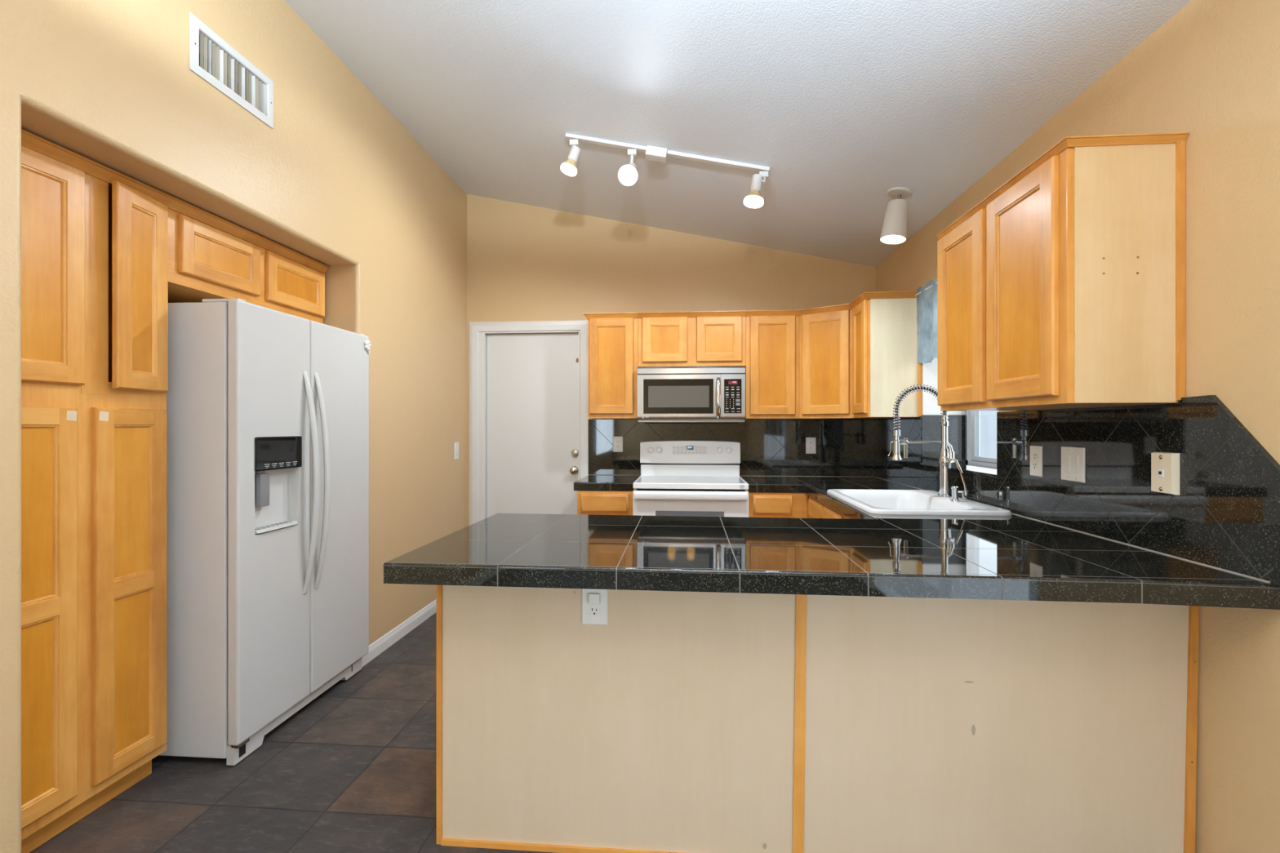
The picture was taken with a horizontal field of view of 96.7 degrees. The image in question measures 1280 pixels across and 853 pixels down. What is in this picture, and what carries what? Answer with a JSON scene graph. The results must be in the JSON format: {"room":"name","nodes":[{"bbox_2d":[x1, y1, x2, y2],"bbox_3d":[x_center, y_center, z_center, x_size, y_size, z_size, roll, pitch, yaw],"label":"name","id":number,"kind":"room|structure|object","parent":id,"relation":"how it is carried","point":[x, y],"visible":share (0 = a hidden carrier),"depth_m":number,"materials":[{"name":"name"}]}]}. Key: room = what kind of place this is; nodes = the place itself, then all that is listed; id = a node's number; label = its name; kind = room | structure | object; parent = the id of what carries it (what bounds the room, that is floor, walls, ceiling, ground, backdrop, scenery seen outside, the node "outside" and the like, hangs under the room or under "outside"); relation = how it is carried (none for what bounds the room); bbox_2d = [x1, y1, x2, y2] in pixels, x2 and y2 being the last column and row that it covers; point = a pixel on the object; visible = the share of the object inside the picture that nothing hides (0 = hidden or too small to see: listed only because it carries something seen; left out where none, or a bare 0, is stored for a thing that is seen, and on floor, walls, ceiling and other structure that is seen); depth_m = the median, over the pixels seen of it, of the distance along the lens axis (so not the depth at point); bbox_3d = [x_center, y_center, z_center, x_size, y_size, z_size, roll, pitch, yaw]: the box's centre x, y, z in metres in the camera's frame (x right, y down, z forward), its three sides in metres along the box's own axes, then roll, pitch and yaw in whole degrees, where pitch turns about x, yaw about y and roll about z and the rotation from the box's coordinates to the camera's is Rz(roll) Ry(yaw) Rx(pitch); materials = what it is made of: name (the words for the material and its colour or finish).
{"room":"kitchen","nodes":[
{"label":"kitchen","id":0,"kind":"room"},
{"bbox_2d":[21,122,334,266],"bbox_3d":[-2.084,-0.913,2.322,0.770,0.100,1.738,0,0,5],"label":"ceiling","id":1,"kind":"structure","parent":0,"point":[24,126],"depth_m":2.03,"materials":[{"name":"beige paint"}]},
{"bbox_2d":[0,0,466,852],"bbox_3d":[-1.811,-0.289,0.122,0.130,3.168,9.150,0,0,5],"label":"wall","id":2,"kind":"structure","parent":0,"point":[113,81],"depth_m":2.51,"materials":[{"name":"beige paint"}]},
{"bbox_2d":[189,12,273,128],"bbox_3d":[-1.625,-1.363,2.214,0.119,0.201,0.403,0,0,5],"label":"air vent","id":3,"kind":"object","parent":2,"relation":"in","point":[259,101],"visible":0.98,"depth_m":2.19,"materials":[{"name":"metal"}]},
{"bbox_2d":[199,53,238,94],"bbox_3d":[-1.684,-1.363,2.218,0.002,0.137,0.337,0,0,5],"label":"vent","id":4,"kind":"object","parent":3,"relation":"attached to","point":[199,53],"depth_m":2.23,"materials":[{"name":"white metal"}]},
{"bbox_2d":[168,197,328,323],"bbox_3d":[-2.014,-0.699,2.608,0.632,0.312,0.921,0,0,5],"label":"upper cabinet","id":5,"kind":"object","parent":2,"relation":"attached to","point":[211,256],"visible":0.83,"depth_m":2.43,"materials":[{"name":"brown wood"}]},
{"bbox_2d":[361,599,436,667],"bbox_3d":[-1.440,1.254,3.801,0.013,0.082,1.496,0,0,5],"label":"baseboard","id":6,"kind":"structure","parent":2,"relation":"attached to","point":[383,643],"depth_m":3.45,"materials":[{"name":"white paint"}]},
{"bbox_2d":[454,442,458,459],"bbox_3d":[-1.392,0.187,4.342,0.020,0.130,0.075,0,0,5],"label":"light switch","id":7,"kind":"object","parent":2,"relation":"attached to","point":[456,444],"visible":1,"depth_m":4.34,"materials":[{"name":"white plastic"}]},
{"bbox_2d":[29,612,554,852],"bbox_3d":[-0.916,1.345,-0.011,5.675,0.100,9.430,0,0,5],"label":"floor","id":8,"kind":"structure","parent":0,"point":[353,770],"depth_m":2.04,"materials":[{"name":"tile"}]},
{"bbox_2d":[21,128,174,852],"bbox_3d":[-2.067,0.220,1.852,0.649,2.150,0.596,0,0,5],"label":"pantry cabinet","id":9,"kind":"object","parent":8,"relation":"on","point":[95,236],"visible":0.84,"depth_m":1.85,"materials":[{"name":"brown wood"}]},
{"bbox_2d":[159,298,368,765],"bbox_3d":[-1.827,0.403,2.627,0.811,1.784,0.896,0,0,5],"label":"refrigerator","id":10,"kind":"object","parent":8,"relation":"on","point":[268,409],"visible":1,"depth_m":2.25,"materials":[{"name":"white metal"}]},
{"bbox_2d":[364,340,371,354],"bbox_3d":[-1.443,-0.421,3.016,0.015,0.075,0.052,0,0,5],"label":"magnet","id":11,"kind":"object","parent":10,"relation":"attached to","point":[367,345],"visible":1,"depth_m":3.01,"materials":[{"name":"white plastic"}]},
{"bbox_2d":[577,490,632,515],"bbox_3d":[-0.214,0.867,4.144,0.384,0.856,0.607,0,0,5],"label":"base cabinet","id":12,"kind":"object","parent":8,"relation":"on","point":[588,502],"visible":0.17,"depth_m":3.85,"materials":[{"name":"brown wood"}]},
{"bbox_2d":[573,475,639,491],"bbox_3d":[-0.225,0.409,4.155,0.408,0.058,0.588,0,0,5],"label":"countertop","id":13,"kind":"structure","parent":12,"relation":"on","point":[589,482],"depth_m":3.88,"materials":[{"name":"black stone"}]},
{"bbox_2d":[632,440,748,517],"bbox_3d":[0.357,0.700,4.053,0.764,1.190,0.667,0,0,5],"label":"range","id":14,"kind":"object","parent":8,"relation":"on","point":[677,477],"visible":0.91,"depth_m":3.89,"materials":[{"name":"metal"}]},
{"bbox_2d":[640,462,739,465],"bbox_3d":[0.381,0.281,4.353,0.750,0.032,0.050,0,0,5],"label":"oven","id":15,"kind":"object","parent":14,"relation":"in","point":[642,464],"depth_m":4.32,"materials":[{"name":"white metal"}]},
{"bbox_2d":[632,490,748,517],"bbox_3d":[0.333,0.711,3.753,0.764,0.568,0.065,0,0,5],"label":"oven","id":16,"kind":"object","parent":14,"relation":"in","point":[645,503],"depth_m":3.75,"materials":[{"name":"white metal"}]},
{"bbox_2d":[748,492,808,518],"bbox_3d":[0.937,0.867,4.051,0.388,0.856,0.607,0,0,5],"label":"base cabinet","id":17,"kind":"object","parent":8,"relation":"on","point":[761,504],"visible":0.2,"depth_m":3.76,"materials":[{"name":"brown wood"}]},
{"bbox_2d":[436,585,1199,852],"bbox_3d":[0.491,0.867,2.020,2.196,0.856,0.703,0,0,5],"label":"base cabinet","id":18,"kind":"object","parent":8,"relation":"on","point":[685,722],"visible":0.86,"depth_m":1.67,"materials":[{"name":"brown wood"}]},
{"bbox_2d":[582,588,608,625],"bbox_3d":[-0.138,0.540,1.720,0.080,0.124,0.018,0,0,5],"label":"wall outlet","id":19,"kind":"object","parent":18,"relation":"attached to","point":[594,602],"visible":0.98,"depth_m":1.72,"materials":[{"name":"white plastic"}]},
{"bbox_2d":[589,606,599,615],"bbox_3d":[-0.138,0.559,1.722,0.031,0.027,0.003,0,0,5],"label":"receptacle","id":20,"kind":"object","parent":19,"relation":"attached to","point":[593,611],"depth_m":1.72,"materials":[{"name":"white plastic"}]},
{"bbox_2d":[382,475,1279,609],"bbox_3d":[0.529,0.409,2.914,2.268,0.058,2.939,0,0,5],"label":"countertop","id":21,"kind":"structure","parent":18,"relation":"on","point":[1013,557],"depth_m":1.65,"materials":[{"name":"black stone"}]},
{"bbox_2d":[826,488,1012,515],"bbox_3d":[1.336,0.468,2.856,0.596,0.214,0.840,0,0,5],"label":"sink","id":22,"kind":"object","parent":21,"relation":"in","point":[912,502],"visible":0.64,"depth_m":2.93,"materials":[{"name":"ceramic"}]},
{"bbox_2d":[950,485,967,502],"bbox_3d":[1.537,0.325,2.748,0.066,0.072,0.040,0,0,5],"label":"soap dispenser","id":23,"kind":"object","parent":22,"relation":"on","point":[955,491],"visible":1,"depth_m":2.74,"materials":[{"name":"silver metal"}]},
{"bbox_2d":[888,384,967,496],"bbox_3d":[1.486,0.070,2.960,0.362,0.580,0.138,0,0,23],"label":"faucet","id":24,"kind":"object","parent":21,"relation":"on","point":[946,457],"visible":0.94,"depth_m":2.95,"materials":[{"name":"silver metal"}]},
{"bbox_2d":[808,495,850,519],"bbox_3d":[1.346,0.867,3.020,0.628,0.856,1.418,0,0,5],"label":"base cabinet","id":25,"kind":"object","parent":8,"relation":"on","point":[816,509],"visible":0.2,"depth_m":3.34,"materials":[{"name":"brown wood"}]},
{"bbox_2d":[323,266,335,327],"bbox_3d":[-2.017,0.216,3.138,0.770,2.158,0.100,0,0,5],"label":"wall","id":26,"kind":"structure","parent":0,"point":[329,319],"depth_m":3.06,"materials":[{"name":"beige paint"}]},
{"bbox_2d":[466,194,875,526],"bbox_3d":[0.367,-0.291,4.485,3.545,3.172,0.140,0,0,5],"label":"wall","id":27,"kind":"structure","parent":0,"point":[525,262],"depth_m":4.46,"materials":[{"name":"beige paint"}]},
{"bbox_2d":[469,320,590,525],"bbox_3d":[-0.877,0.229,4.544,0.980,2.132,0.144,0,0,5],"label":"door","id":28,"kind":"structure","parent":27,"relation":"in","point":[529,420],"depth_m":4.54,"materials":[{"name":"white paint"}]},
{"bbox_2d":[582,312,638,418],"bbox_3d":[-0.201,-0.440,4.281,0.398,0.762,0.356,0,0,5],"label":"upper cabinet","id":29,"kind":"object","parent":27,"relation":"attached to","point":[612,337],"visible":0.84,"depth_m":4.12,"materials":[{"name":"brown wood"}]},
{"bbox_2d":[637,310,746,366],"bbox_3d":[0.383,-0.626,4.234,0.771,0.390,0.356,0,0,5],"label":"upper cabinet","id":30,"kind":"object","parent":27,"relation":"attached to","point":[691,338],"visible":0.9,"depth_m":4.07,"materials":[{"name":"brown wood"}]},
{"bbox_2d":[637,365,745,423],"bbox_3d":[0.374,-0.225,4.186,0.760,0.404,0.428,0,0,5],"label":"microwave","id":31,"kind":"object","parent":30,"relation":"attached to","point":[693,394],"visible":1,"depth_m":4.01,"materials":[{"name":"metal"}]},
{"bbox_2d":[588,418,874,476],"bbox_3d":[0.686,0.162,4.379,2.192,0.436,0.018,0,0,5],"label":"backsplash","id":32,"kind":"structure","parent":27,"relation":"attached to","point":[845,447],"depth_m":4.35,"materials":[{"name":"black stone"}]},
{"bbox_2d":[613,436,622,452],"bbox_3d":[-0.172,0.138,4.442,0.076,0.122,0.008,0,0,5],"label":"wall outlet","id":33,"kind":"object","parent":32,"relation":"attached to","point":[617,441],"visible":1,"depth_m":4.44,"materials":[{"name":"white plastic"}]},
{"bbox_2d":[805,437,816,453],"bbox_3d":[1.299,0.145,4.322,0.076,0.124,0.008,0,0,5],"label":"wall outlet","id":34,"kind":"object","parent":32,"relation":"attached to","point":[811,442],"visible":1,"depth_m":4.32,"materials":[{"name":"white plastic"}]},
{"bbox_2d":[745,309,799,418],"bbox_3d":[0.955,-0.439,4.187,0.374,0.764,0.356,0,0,5],"label":"upper cabinet","id":35,"kind":"object","parent":27,"relation":"attached to","point":[772,336],"visible":0.9,"depth_m":4.03,"materials":[{"name":"brown wood"}]},
{"bbox_2d":[284,0,1191,266],"bbox_3d":[-0.468,-1.647,-0.047,4.575,1.047,9.430,0,0,5],"label":"ceiling","id":36,"kind":"structure","parent":0,"point":[846,103],"depth_m":2.54,"materials":[{"name":"white paint"}]},
{"bbox_2d":[564,133,769,172],"bbox_3d":[0.144,-1.513,3.144,1.125,0.251,0.072,0,0,5],"label":"track","id":37,"kind":"object","parent":36,"relation":"attached to","point":[655,153],"visible":1,"depth_m":3.12,"materials":[{"name":"white metal"}]},
{"bbox_2d":[560,138,581,176],"bbox_3d":[-0.388,-1.506,3.178,0.114,0.195,0.096,0,0,5],"label":"track light","id":38,"kind":"object","parent":37,"relation":"attached to","point":[568,167],"visible":1,"depth_m":3.16,"materials":[{"name":"white metal"}]},
{"bbox_2d":[617,148,637,186],"bbox_3d":[-0.062,-1.424,3.114,0.107,0.223,0.162,0,0,5],"label":"track light","id":39,"kind":"object","parent":37,"relation":"attached to","point":[627,174],"visible":1,"depth_m":3.07,"materials":[{"name":"white metal"}]},
{"bbox_2d":[743,170,768,208],"bbox_3d":[0.632,-1.294,3.104,0.134,0.186,0.110,0,0,5],"label":"track light","id":40,"kind":"object","parent":37,"relation":"attached to","point":[754,199],"visible":1,"depth_m":3.08,"materials":[{"name":"white metal"}]},
{"bbox_2d":[880,186,912,244],"bbox_3d":[1.379,-1.136,3.062,0.166,0.281,0.140,0,0,5],"label":"ceiling spotlight","id":41,"kind":"object","parent":36,"relation":"attached to","point":[894,230],"visible":1,"depth_m":3.02,"materials":[{"name":"metal"}]},
{"bbox_2d":[875,0,1279,852],"bbox_3d":[1.567,0.040,-0.163,0.300,2.511,9.130,0,0,5],"label":"wall","id":42,"kind":"structure","parent":0,"point":[1211,72],"depth_m":1.51,"materials":[{"name":"beige paint"}]},
{"bbox_2d":[799,303,890,418],"bbox_3d":[1.438,-0.439,4.056,0.640,0.764,0.539,0,0,5],"label":"upper cabinet","id":43,"kind":"object","parent":42,"relation":"attached to","point":[824,332],"visible":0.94,"depth_m":3.91,"materials":[{"name":"brown wood"}]},
{"bbox_2d":[848,290,921,417],"bbox_3d":[1.554,-0.439,3.629,0.340,0.764,0.347,0,0,5],"label":"upper cabinet","id":44,"kind":"object","parent":42,"relation":"attached to","point":[884,324],"visible":0.88,"depth_m":3.49,"materials":[{"name":"brown wood"}]},
{"bbox_2d":[915,277,937,363],"bbox_3d":[1.650,-0.604,3.026,0.050,0.471,0.890,0,0,5],"label":"valance","id":45,"kind":"object","parent":42,"relation":"attached to","point":[926,295],"visible":0.34,"depth_m":3.30,"materials":[{"name":"blue fabric"}]},
{"bbox_2d":[920,357,999,477],"bbox_3d":[1.819,-0.286,3.007,0.321,1.038,0.850,0,0,5],"label":"window","id":46,"kind":"structure","parent":42,"relation":"in","point":[963,430],"depth_m":3.42,"materials":[{"name":"metal"}]},
{"bbox_2d":[936,131,1189,410],"bbox_3d":[1.428,-0.452,2.053,0.334,0.768,0.855,0,0,5],"label":"upper cabinet","id":47,"kind":"object","parent":42,"relation":"attached to","point":[1064,286],"visible":1,"depth_m":1.66,"materials":[{"name":"brown wood"}]},
{"bbox_2d":[874,395,1279,585],"bbox_3d":[1.649,0.147,2.812,0.018,0.465,2.962,0,0,5],"label":"backsplash","id":48,"kind":"structure","parent":42,"relation":"attached to","point":[1224,516],"depth_m":1.77,"materials":[{"name":"black stone"}]},
{"bbox_2d":[1030,445,1042,476],"bbox_3d":[1.601,0.140,2.303,0.007,0.122,0.078,0,0,5],"label":"wall outlet","id":49,"kind":"object","parent":48,"relation":"attached to","point":[1036,452],"visible":1,"depth_m":2.30,"materials":[{"name":"white plastic"}]},
{"bbox_2d":[1032,462,1037,469],"bbox_3d":[1.599,0.160,2.303,0.003,0.027,0.031,0,0,5],"label":"receptacle","id":50,"kind":"object","parent":49,"relation":"attached to","point":[1034,464],"depth_m":2.30,"materials":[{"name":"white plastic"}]},
{"bbox_2d":[1032,453,1037,459],"bbox_3d":[1.599,0.120,2.303,0.003,0.027,0.031,0,0,5],"label":"receptacle","id":51,"kind":"object","parent":49,"relation":"attached to","point":[1034,455],"depth_m":2.30,"materials":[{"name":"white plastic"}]},
{"bbox_2d":[1061,446,1084,483],"bbox_3d":[1.581,0.138,2.084,0.011,0.125,0.125,0,0,5],"label":"light switch","id":52,"kind":"object","parent":48,"relation":"attached to","point":[1073,459],"visible":1,"depth_m":2.07,"materials":[{"name":"white plastic"}]},
{"bbox_2d":[1151,452,1179,495],"bbox_3d":[1.541,0.137,1.673,0.024,0.120,0.078,0,0,5],"label":"plate","id":53,"kind":"object","parent":48,"relation":"attached to","point":[1165,466],"visible":1,"depth_m":1.66,"materials":[{"name":"beige plastic"}]},
{"label":"outside","id":54,"kind":"structure","parent":0,"visible":0},
{"bbox_2d":[979,410,999,457],"bbox_3d":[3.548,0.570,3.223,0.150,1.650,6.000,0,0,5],"label":"window pane","id":55,"kind":"structure","parent":54,"point":[988,419],"depth_m":6.05,"materials":[{"name":"glass"}]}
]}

